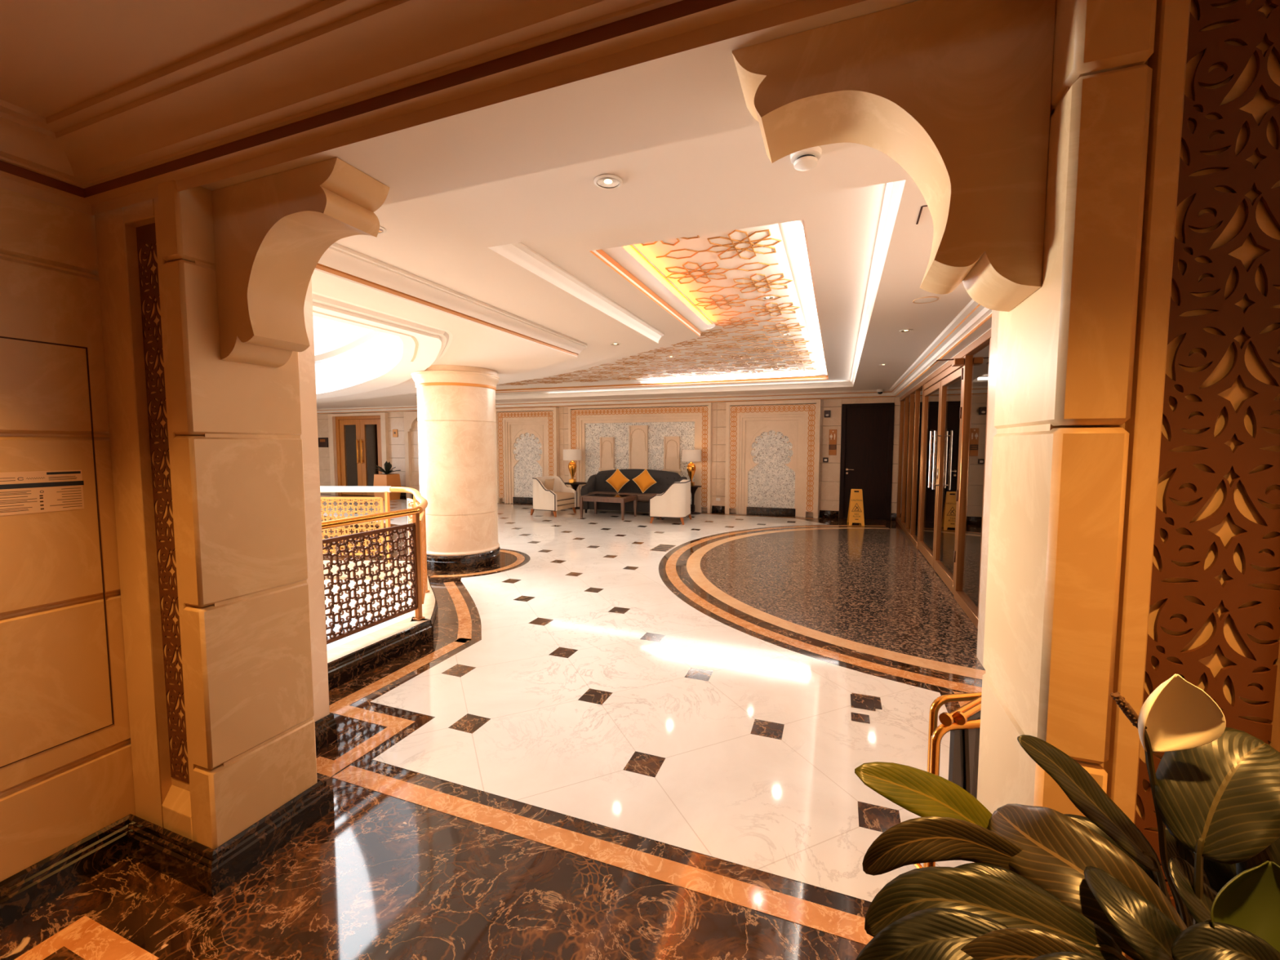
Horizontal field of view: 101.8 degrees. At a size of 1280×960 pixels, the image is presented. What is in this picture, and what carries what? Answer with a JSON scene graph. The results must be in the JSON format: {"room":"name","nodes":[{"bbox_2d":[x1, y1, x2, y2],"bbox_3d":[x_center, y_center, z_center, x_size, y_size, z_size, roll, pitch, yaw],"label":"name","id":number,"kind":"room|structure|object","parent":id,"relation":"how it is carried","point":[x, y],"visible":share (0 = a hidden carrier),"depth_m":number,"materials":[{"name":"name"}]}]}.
{"room":"hotel lobby","nodes":[
{"label":"hotel lobby","id":0,"kind":"room"},
{"bbox_2d":[0,187,136,881],"bbox_3d":[-2.621,0.286,0.215,0.202,2.400,3.700,1,4,21],"label":"wall","id":1,"kind":"structure","parent":0,"point":[66,770],"depth_m":1.73,"materials":[{"name":"stone"}]},
{"bbox_2d":[0,469,84,515],"bbox_3d":[-1.979,0.044,1.608,0.001,0.134,0.386,1,4,21],"label":"notice","id":2,"kind":"object","parent":1,"relation":"attached to","point":[33,491],"visible":1,"depth_m":1.69,"materials":[{"name":"beige paper"}]},
{"bbox_2d":[0,712,337,930],"bbox_3d":[-2.139,1.398,0.557,0.510,0.135,4.340,1,4,21],"label":"baseboard","id":3,"kind":"structure","parent":1,"relation":"attached to","point":[207,870],"depth_m":1.81,"materials":[{"name":"black stone"}]},
{"bbox_2d":[94,179,317,849],"bbox_3d":[-1.597,0.168,1.950,0.480,2.400,0.380,1,4,21],"label":"pillar","id":4,"kind":"structure","parent":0,"point":[236,465],"depth_m":1.81,"materials":[{"name":"stone"}]},
{"bbox_2d":[136,222,189,783],"bbox_3d":[-1.635,0.114,1.805,0.160,1.947,0.004,1,4,21],"label":"lattice panel","id":5,"kind":"object","parent":4,"relation":"attached to","point":[145,234],"visible":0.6,"depth_m":1.81,"materials":[{"name":"brown"}]},
{"bbox_2d":[211,157,389,367],"bbox_3d":[-1.106,-0.674,1.711,0.564,0.546,0.190,1,4,21],"label":"corbel","id":6,"kind":"object","parent":4,"relation":"attached to","point":[272,232],"visible":1,"depth_m":1.68,"materials":[{"name":"stone"}]},
{"bbox_2d":[298,278,329,721],"bbox_3d":[-7.833,1.579,4.784,14.040,6.200,0.510,1,4,21],"label":"wall","id":7,"kind":"structure","parent":0,"point":[309,437],"depth_m":2.54,"materials":[{"name":"beige stone"}]},
{"bbox_2d":[327,616,432,690],"bbox_3d":[-1.902,1.236,3.445,0.200,0.265,1.235,1,4,21],"label":"railing base","id":8,"kind":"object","parent":7,"relation":"attached to","point":[346,662],"depth_m":3.54,"materials":[{"name":"black stone"}]},
{"bbox_2d":[321,506,424,644],"bbox_3d":[-1.902,0.674,3.419,0.072,0.861,1.218,1,4,21],"label":"balustrade","id":9,"kind":"object","parent":8,"relation":"on","point":[414,539],"visible":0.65,"depth_m":3.57,"materials":[{"name":"gold metal"}]},
{"bbox_2d":[0,0,866,215],"bbox_3d":[-1.022,-0.853,-0.494,3.232,0.199,3.652,1,4,21],"label":"ceiling","id":10,"kind":"structure","parent":0,"point":[104,104],"depth_m":1.26,"materials":[{"name":"beige paint"}]},
{"bbox_2d":[0,493,985,959],"bbox_3d":[-4.522,2.847,6.744,18.900,3.602,14.200,1,4,21],"label":"floor","id":11,"kind":"structure","parent":0,"point":[603,744],"depth_m":2.46,"materials":[{"name":"stone"}]},
{"bbox_2d":[323,560,388,579],"bbox_3d":[-6.110,1.064,5.971,6.577,0.265,0.198,0,4,0],"label":"trim","id":12,"kind":"structure","parent":11,"relation":"on","point":[351,564],"depth_m":5.87,"materials":[{"name":"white stone"}]},
{"bbox_2d":[320,486,391,563],"bbox_3d":[-5.102,0.502,5.887,4.614,0.869,0.102,0,4,0],"label":"balustrade","id":13,"kind":"object","parent":12,"relation":"on","point":[386,490],"visible":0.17,"depth_m":5.85,"materials":[{"name":"gold metal"}]},
{"bbox_2d":[373,461,400,500],"bbox_3d":[-6.873,0.017,14.078,0.656,1.055,0.623,1,4,21],"label":"potted plant","id":14,"kind":"object","parent":11,"relation":"on","point":[386,479],"visible":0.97,"depth_m":14.00,"materials":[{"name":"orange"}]},
{"bbox_2d":[388,560,438,640],"bbox_3d":[-2.164,1.129,5.030,0.344,0.265,2.390,-2,4,-30],"label":"trim","id":15,"kind":"structure","parent":11,"relation":"on","point":[429,607],"depth_m":4.42,"materials":[{"name":"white stone"}]},
{"bbox_2d":[390,486,429,604],"bbox_3d":[-2.155,0.566,4.981,0.242,0.865,2.178,-2,4,-30],"label":"balustrade","id":16,"kind":"object","parent":15,"relation":"on","point":[418,500],"visible":0.65,"depth_m":4.59,"materials":[{"name":"gold metal"}]},
{"bbox_2d":[411,364,500,570],"bbox_3d":[-2.299,-0.160,6.600,1.044,2.416,1.044,1,4,21],"label":"column","id":17,"kind":"structure","parent":11,"relation":"on","point":[456,404],"depth_m":6.20,"materials":[{"name":"beige stone"}]},
{"bbox_2d":[530,475,577,516],"bbox_3d":[-1.867,0.339,11.223,0.679,0.800,0.820,2,4,27],"label":"armchair","id":18,"kind":"object","parent":11,"relation":"on","point":[562,496],"visible":1,"depth_m":10.95,"materials":[{"name":"beige fabric"}]},
{"bbox_2d":[544,478,554,490],"bbox_3d":[-1.968,0.116,11.257,0.123,0.293,0.300,2,5,31],"label":"throw pillow","id":19,"kind":"object","parent":18,"relation":"on","point":[548,483],"visible":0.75,"depth_m":11.20,"materials":[{"name":"beige fabric"}]},
{"bbox_2d":[553,491,573,500],"bbox_3d":[-1.831,0.345,11.205,0.585,0.120,0.640,2,4,27],"label":"seat cushion","id":20,"kind":"object","parent":18,"relation":"on","point":[560,495],"depth_m":11.15,"materials":[{"name":"beige fabric"}]},
{"bbox_2d":[564,482,586,509],"bbox_3d":[-1.528,0.370,12.222,0.590,0.602,0.590,1,4,21],"label":"side table","id":21,"kind":"object","parent":11,"relation":"on","point":[575,486],"visible":0.62,"depth_m":12.13,"materials":[{"name":"brown wood"}]},
{"bbox_2d":[563,448,581,483],"bbox_3d":[-1.581,-0.322,12.163,0.430,0.785,0.430,1,4,21],"label":"table lamp","id":22,"kind":"object","parent":21,"relation":"on","point":[568,454],"visible":1,"depth_m":12.04,"materials":[{"name":"gold metal"}]},
{"bbox_2d":[579,493,637,520],"bbox_3d":[-0.649,0.543,10.773,1.000,0.453,0.660,2,4,24],"label":"coffee table","id":23,"kind":"object","parent":11,"relation":"on","point":[595,497],"visible":1,"depth_m":10.62,"materials":[{"name":"brown wood"}]},
{"bbox_2d":[580,468,687,512],"bbox_3d":[-0.143,0.253,11.268,2.260,0.965,0.580,1,4,21],"label":"sofa","id":24,"kind":"object","parent":11,"relation":"on","point":[596,483],"visible":0.5,"depth_m":11.28,"materials":[{"name":"grey fabric"}]},
{"bbox_2d":[606,468,629,493],"bbox_3d":[-0.484,0.011,11.296,0.533,0.528,0.181,0,4,5],"label":"cushion","id":25,"kind":"object","parent":24,"relation":"on","point":[617,480],"visible":1,"depth_m":11.24,"materials":[{"name":"orange fabric"}]},
{"bbox_2d":[587,491,659,502],"bbox_3d":[-0.173,0.360,11.195,1.950,0.150,0.410,1,4,21],"label":"seat cushion","id":26,"kind":"object","parent":24,"relation":"on","point":[645,496],"depth_m":11.15,"materials":[{"name":"brown fabric"}]},
{"bbox_2d":[632,468,656,493],"bbox_3d":[0.095,0.020,11.075,0.531,0.527,0.174,0,4,6],"label":"cushion","id":27,"kind":"object","parent":24,"relation":"on","point":[644,481],"visible":1,"depth_m":11.02,"materials":[{"name":"orange fabric"}]},
{"bbox_2d":[650,543,675,551],"bbox_3d":[0.337,0.985,7.564,0.250,0.004,0.500,1,4,21],"label":"floor vent","id":28,"kind":"object","parent":11,"relation":"on","point":[663,548],"visible":1,"depth_m":7.53,"materials":[{"name":"beige metal"}]},
{"bbox_2d":[648,479,691,524],"bbox_3d":[0.615,0.411,10.164,0.679,0.800,0.820,1,4,17],"label":"armchair","id":29,"kind":"object","parent":11,"relation":"on","point":[674,502],"visible":1,"depth_m":9.79,"materials":[{"name":"beige fabric"}]},
{"bbox_2d":[690,485,701,514],"bbox_3d":[1.155,0.430,11.332,0.370,0.602,0.370,1,4,21],"label":"side table","id":30,"kind":"object","parent":11,"relation":"on","point":[694,488],"visible":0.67,"depth_m":11.29,"materials":[{"name":"brown wood"}]},
{"bbox_2d":[681,449,701,486],"bbox_3d":[1.114,-0.263,11.289,0.430,0.785,0.430,1,4,21],"label":"table lamp","id":31,"kind":"object","parent":30,"relation":"on","point":[691,455],"visible":0.98,"depth_m":11.14,"materials":[{"name":"gold metal"}]},
{"bbox_2d":[847,488,864,525],"bbox_3d":[4.069,0.501,9.796,0.270,0.667,0.392,1,4,17],"label":"sign","id":32,"kind":"object","parent":11,"relation":"on","point":[855,511],"visible":1,"depth_m":9.70,"materials":[{"name":"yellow plastic"}]},
{"bbox_2d":[850,693,875,724],"bbox_3d":[1.267,1.299,2.956,0.130,0.004,0.320,1,4,21],"label":"tile","id":33,"kind":"object","parent":11,"relation":"on","point":[857,701],"visible":1,"depth_m":2.98,"materials":[{"name":"brown stone"}]},
{"bbox_2d":[895,328,991,629],"bbox_3d":[3.719,-0.172,6.913,0.302,2.405,7.000,1,4,21],"label":"glass wall","id":34,"kind":"structure","parent":11,"relation":"on","point":[942,435],"depth_m":5.58,"materials":[{"name":"brown metal"}]},
{"bbox_2d":[900,328,991,397],"bbox_3d":[3.831,-1.449,6.752,0.100,0.165,7.100,1,4,21],"label":"trim","id":35,"kind":"structure","parent":34,"relation":"attached to","point":[990,328],"depth_m":5.28,"materials":[{"name":"beige paint"}]},
{"bbox_2d":[914,692,982,868],"bbox_3d":[1.148,1.052,1.720,0.537,0.638,0.186,0,4,-7],"label":"rack","id":36,"kind":"object","parent":11,"relation":"on","point":[935,733],"visible":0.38,"depth_m":1.61,"materials":[{"name":"gold metal"}]},
{"bbox_2d":[938,695,981,797],"bbox_3d":[1.105,0.889,1.699,0.424,0.378,0.060,-3,5,-34],"label":"newspaper","id":37,"kind":"object","parent":36,"relation":"on","point":[957,764],"visible":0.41,"depth_m":1.60,"materials":[{"name":"grey paper"}]},
{"bbox_2d":[953,702,981,799],"bbox_3d":[1.150,0.889,1.704,0.424,0.378,0.062,-3,5,-33],"label":"newspaper","id":38,"kind":"object","parent":36,"relation":"on","point":[971,736],"visible":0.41,"depth_m":1.60,"materials":[{"name":"grey paper"}]},
{"bbox_2d":[854,674,1279,959],"bbox_3d":[0.520,0.832,0.566,0.559,1.263,0.450,1,4,21],"label":"peace lily","id":39,"kind":"object","parent":11,"relation":"on","point":[1042,883],"visible":1,"depth_m":0.53,"materials":[{"name":"green plant"}]},
{"bbox_2d":[316,397,900,520],"bbox_3d":[-2.068,-0.682,12.968,18.900,2.800,0.200,1,4,21],"label":"wall","id":40,"kind":"structure","parent":0,"point":[829,472],"depth_m":11.41,"materials":[{"name":"beige stone"}]},
{"bbox_2d":[318,437,328,447],"bbox_3d":[-9.533,-1.131,15.652,0.380,0.290,0.043,1,4,21],"label":"wall panel","id":41,"kind":"object","parent":40,"relation":"attached to","point":[322,442],"visible":0.92,"depth_m":15.62,"materials":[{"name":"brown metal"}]},
{"bbox_2d":[328,412,389,496],"bbox_3d":[-8.169,-0.733,15.184,2.220,2.400,0.200,1,4,21],"label":"door","id":42,"kind":"structure","parent":40,"relation":"in","point":[359,444],"depth_m":15.25,"materials":[{"name":"brown wood"}]},
{"bbox_2d":[392,429,397,436],"bbox_3d":[-6.893,-1.317,14.644,0.180,0.220,0.023,1,4,21],"label":"door sign","id":43,"kind":"object","parent":40,"relation":"attached to","point":[394,431],"visible":1,"depth_m":14.63,"materials":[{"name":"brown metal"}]},
{"bbox_2d":[400,492,413,497],"bbox_3d":[-5.427,0.462,14.204,3.800,0.150,0.025,1,4,21],"label":"baseboard","id":44,"kind":"structure","parent":40,"relation":"attached to","point":[403,495],"depth_m":14.66,"materials":[{"name":"black stone"}]},
{"bbox_2d":[403,411,417,498],"bbox_3d":[-5.767,-0.667,14.218,1.600,2.400,0.099,1,4,21],"label":"arch recess","id":45,"kind":"object","parent":40,"relation":"attached to","point":[410,417],"visible":0.32,"depth_m":14.42,"materials":[{"name":"beige stone"}]},
{"bbox_2d":[495,407,559,503],"bbox_3d":[-2.852,-0.595,13.085,1.795,2.410,0.150,1,4,21],"label":"decorative wall panel","id":46,"kind":"object","parent":40,"relation":"attached to","point":[529,449],"visible":0.94,"depth_m":13.15,"materials":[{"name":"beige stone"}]},
{"bbox_2d":[568,402,712,513],"bbox_3d":[-0.069,-0.524,12.029,3.490,2.412,0.150,1,4,21],"label":"decorative wall panel","id":47,"kind":"object","parent":40,"relation":"attached to","point":[624,437],"visible":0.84,"depth_m":11.95,"materials":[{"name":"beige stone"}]},
{"bbox_2d":[316,299,991,413],"bbox_3d":[-4.655,-1.570,8.585,17.130,0.136,9.700,1,4,21],"label":"trim","id":48,"kind":"structure","parent":40,"relation":"attached to","point":[975,319],"depth_m":10.13,"materials":[{"name":"white paint"}]},
{"bbox_2d":[711,505,724,512],"bbox_3d":[1.730,0.646,11.487,0.285,0.150,0.025,1,4,21],"label":"baseboard","id":49,"kind":"structure","parent":40,"relation":"attached to","point":[715,508],"depth_m":11.48,"materials":[{"name":"black stone"}]},
{"bbox_2d":[724,399,821,518],"bbox_3d":[2.765,-0.450,10.953,1.915,2.410,0.150,1,4,21],"label":"decorative wall panel","id":50,"kind":"object","parent":40,"relation":"attached to","point":[775,451],"visible":1,"depth_m":10.98,"materials":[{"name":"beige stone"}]},
{"bbox_2d":[822,457,828,462],"bbox_3d":[3.792,-0.410,10.626,0.100,0.095,0.032,1,4,21],"label":"card reader","id":51,"kind":"object","parent":40,"relation":"attached to","point":[824,460],"visible":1,"depth_m":10.61,"materials":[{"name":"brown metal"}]},
{"bbox_2d":[823,410,830,417],"bbox_3d":[3.795,-1.339,10.541,0.120,0.140,0.071,1,4,21],"label":"wall fixture","id":52,"kind":"object","parent":40,"relation":"attached to","point":[827,413],"visible":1,"depth_m":10.52,"materials":[{"name":"brown metal"}]},
{"bbox_2d":[819,510,838,518],"bbox_3d":[3.878,0.702,10.672,0.370,0.150,0.025,1,4,21],"label":"baseboard","id":53,"kind":"structure","parent":40,"relation":"attached to","point":[823,513],"depth_m":10.66,"materials":[{"name":"black stone"}]},
{"bbox_2d":[828,429,836,455],"bbox_3d":[3.914,-0.764,10.562,0.145,0.520,0.020,1,4,21],"label":"restroom sign","id":54,"kind":"object","parent":40,"relation":"attached to","point":[833,433],"visible":1,"depth_m":10.56,"materials":[{"name":"brown metal"}]},
{"bbox_2d":[839,402,894,520],"bbox_3d":[4.510,-0.360,10.377,0.950,2.310,0.114,1,4,21],"label":"door","id":55,"kind":"structure","parent":40,"relation":"in","point":[867,428],"depth_m":10.37,"materials":[{"name":"brown wood"}]},
{"bbox_2d":[891,513,896,520],"bbox_3d":[5.794,0.751,9.944,1.790,0.150,0.025,1,4,21],"label":"baseboard","id":56,"kind":"structure","parent":40,"relation":"attached to","point":[893,515],"depth_m":10.24,"materials":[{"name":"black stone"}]},
{"bbox_2d":[311,124,972,408],"bbox_3d":[-4.643,-2.316,8.487,17.212,1.752,9.980,1,4,21],"label":"ceiling","id":57,"kind":"structure","parent":0,"point":[533,276],"depth_m":3.49,"materials":[{"name":"beige paint"}]},
{"bbox_2d":[377,226,386,233],"bbox_3d":[-1.298,-1.220,2.530,0.115,0.007,0.115,1,4,21],"label":"recessed light","id":58,"kind":"object","parent":57,"relation":"in","point":[382,230],"visible":0.22,"depth_m":2.55,"materials":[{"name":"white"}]},
{"bbox_2d":[200,0,919,205],"bbox_3d":[-0.305,-1.236,1.367,3.600,0.620,0.370,1,4,21],"label":"ceiling beam","id":59,"kind":"structure","parent":57,"relation":"attached to","point":[697,92],"depth_m":1.35,"materials":[{"name":"beige paint"}]},
{"bbox_2d":[593,173,622,189],"bbox_3d":[-0.127,-1.189,2.078,0.115,0.007,0.115,1,4,21],"label":"recessed light","id":60,"kind":"object","parent":57,"relation":"in","point":[606,181],"visible":1,"depth_m":2.08,"materials":[{"name":"white plastic"}]},
{"bbox_2d":[609,342,621,345],"bbox_3d":[-0.257,-1.417,5.428,0.115,0.007,0.115,1,4,21],"label":"recessed light","id":61,"kind":"object","parent":57,"relation":"in","point":[611,344],"visible":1,"depth_m":5.43,"materials":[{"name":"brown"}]},
{"bbox_2d":[497,229,817,385],"bbox_3d":[-1.432,-1.748,7.045,7.040,0.006,6.857,1,4,21],"label":"ceiling strapwork","id":62,"kind":"structure","parent":57,"relation":"attached to","point":[749,242],"depth_m":6.15,"materials":[{"name":"orange"}]},
{"bbox_2d":[630,244,712,324],"bbox_3d":[0.334,-1.558,4.324,0.006,0.006,2.400,1,4,21],"label":"light strip","id":63,"kind":"object","parent":57,"relation":"attached to","point":[640,254],"visible":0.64,"depth_m":3.97,"materials":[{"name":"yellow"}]},
{"bbox_2d":[760,295,774,299],"bbox_3d":[1.105,-1.574,4.498,0.115,0.007,0.115,1,4,21],"label":"recessed light","id":64,"kind":"object","parent":57,"relation":"in","point":[770,297],"visible":1,"depth_m":4.50,"materials":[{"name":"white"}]},
{"bbox_2d":[790,146,822,171],"bbox_3d":[0.599,-1.154,1.881,0.110,0.050,0.110,1,4,21],"label":"smoke detector","id":65,"kind":"object","parent":57,"relation":"attached to","point":[806,159],"visible":0.98,"depth_m":1.85,"materials":[{"name":"white plastic"}]},
{"bbox_2d":[876,389,883,394],"bbox_3d":[4.577,-1.680,9.915,0.120,0.093,0.120,1,4,21],"label":"security camera","id":66,"kind":"object","parent":57,"relation":"attached to","point":[879,391],"visible":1,"depth_m":9.88,"materials":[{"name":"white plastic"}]},
{"bbox_2d":[899,328,912,332],"bbox_3d":[2.450,-1.373,4.790,0.115,0.007,0.115,1,4,21],"label":"recessed light","id":67,"kind":"object","parent":57,"relation":"in","point":[904,330],"visible":1,"depth_m":4.78,"materials":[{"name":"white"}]},
{"bbox_2d":[915,204,928,224],"bbox_3d":[1.315,-1.212,2.374,0.084,0.002,0.204,1,4,21],"label":"ceiling hatch","id":68,"kind":"object","parent":57,"relation":"attached to","point":[921,209],"visible":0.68,"depth_m":2.37,"materials":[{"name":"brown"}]},
{"bbox_2d":[912,296,938,303],"bbox_3d":[2.074,-1.305,3.777,0.170,0.007,0.170,1,4,21],"label":"ceiling speaker","id":69,"kind":"object","parent":57,"relation":"attached to","point":[926,300],"visible":1,"depth_m":3.77,"materials":[{"name":"beige plastic"}]},
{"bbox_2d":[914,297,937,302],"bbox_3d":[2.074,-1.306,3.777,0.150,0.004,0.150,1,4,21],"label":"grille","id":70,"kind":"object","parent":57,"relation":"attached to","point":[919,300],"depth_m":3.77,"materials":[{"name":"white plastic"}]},
{"bbox_2d":[976,310,999,669],"bbox_3d":[1.781,-0.005,2.280,0.990,2.700,2.880,1,4,21],"label":"wall","id":71,"kind":"structure","parent":0,"point":[991,429],"depth_m":3.52,"materials":[{"name":"beige stone"}]},
{"bbox_2d":[973,0,1279,957],"bbox_3d":[0.978,0.234,0.973,0.480,2.400,0.380,1,4,21],"label":"pillar","id":72,"kind":"structure","parent":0,"point":[1083,362],"depth_m":0.84,"materials":[{"name":"stone"}]},
{"bbox_2d":[732,0,1056,311],"bbox_3d":[0.491,-0.632,1.105,0.564,0.546,0.190,1,4,21],"label":"corbel","id":73,"kind":"object","parent":72,"relation":"attached to","point":[957,93],"visible":1,"depth_m":0.97,"materials":[{"name":"stone"}]},
{"bbox_2d":[1125,0,1279,959],"bbox_3d":[0.925,0.162,0.826,0.194,2.164,0.006,1,4,21],"label":"lattice panel","id":74,"kind":"object","parent":72,"relation":"attached to","point":[1250,25],"visible":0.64,"depth_m":0.81,"materials":[{"name":"brown wood"}]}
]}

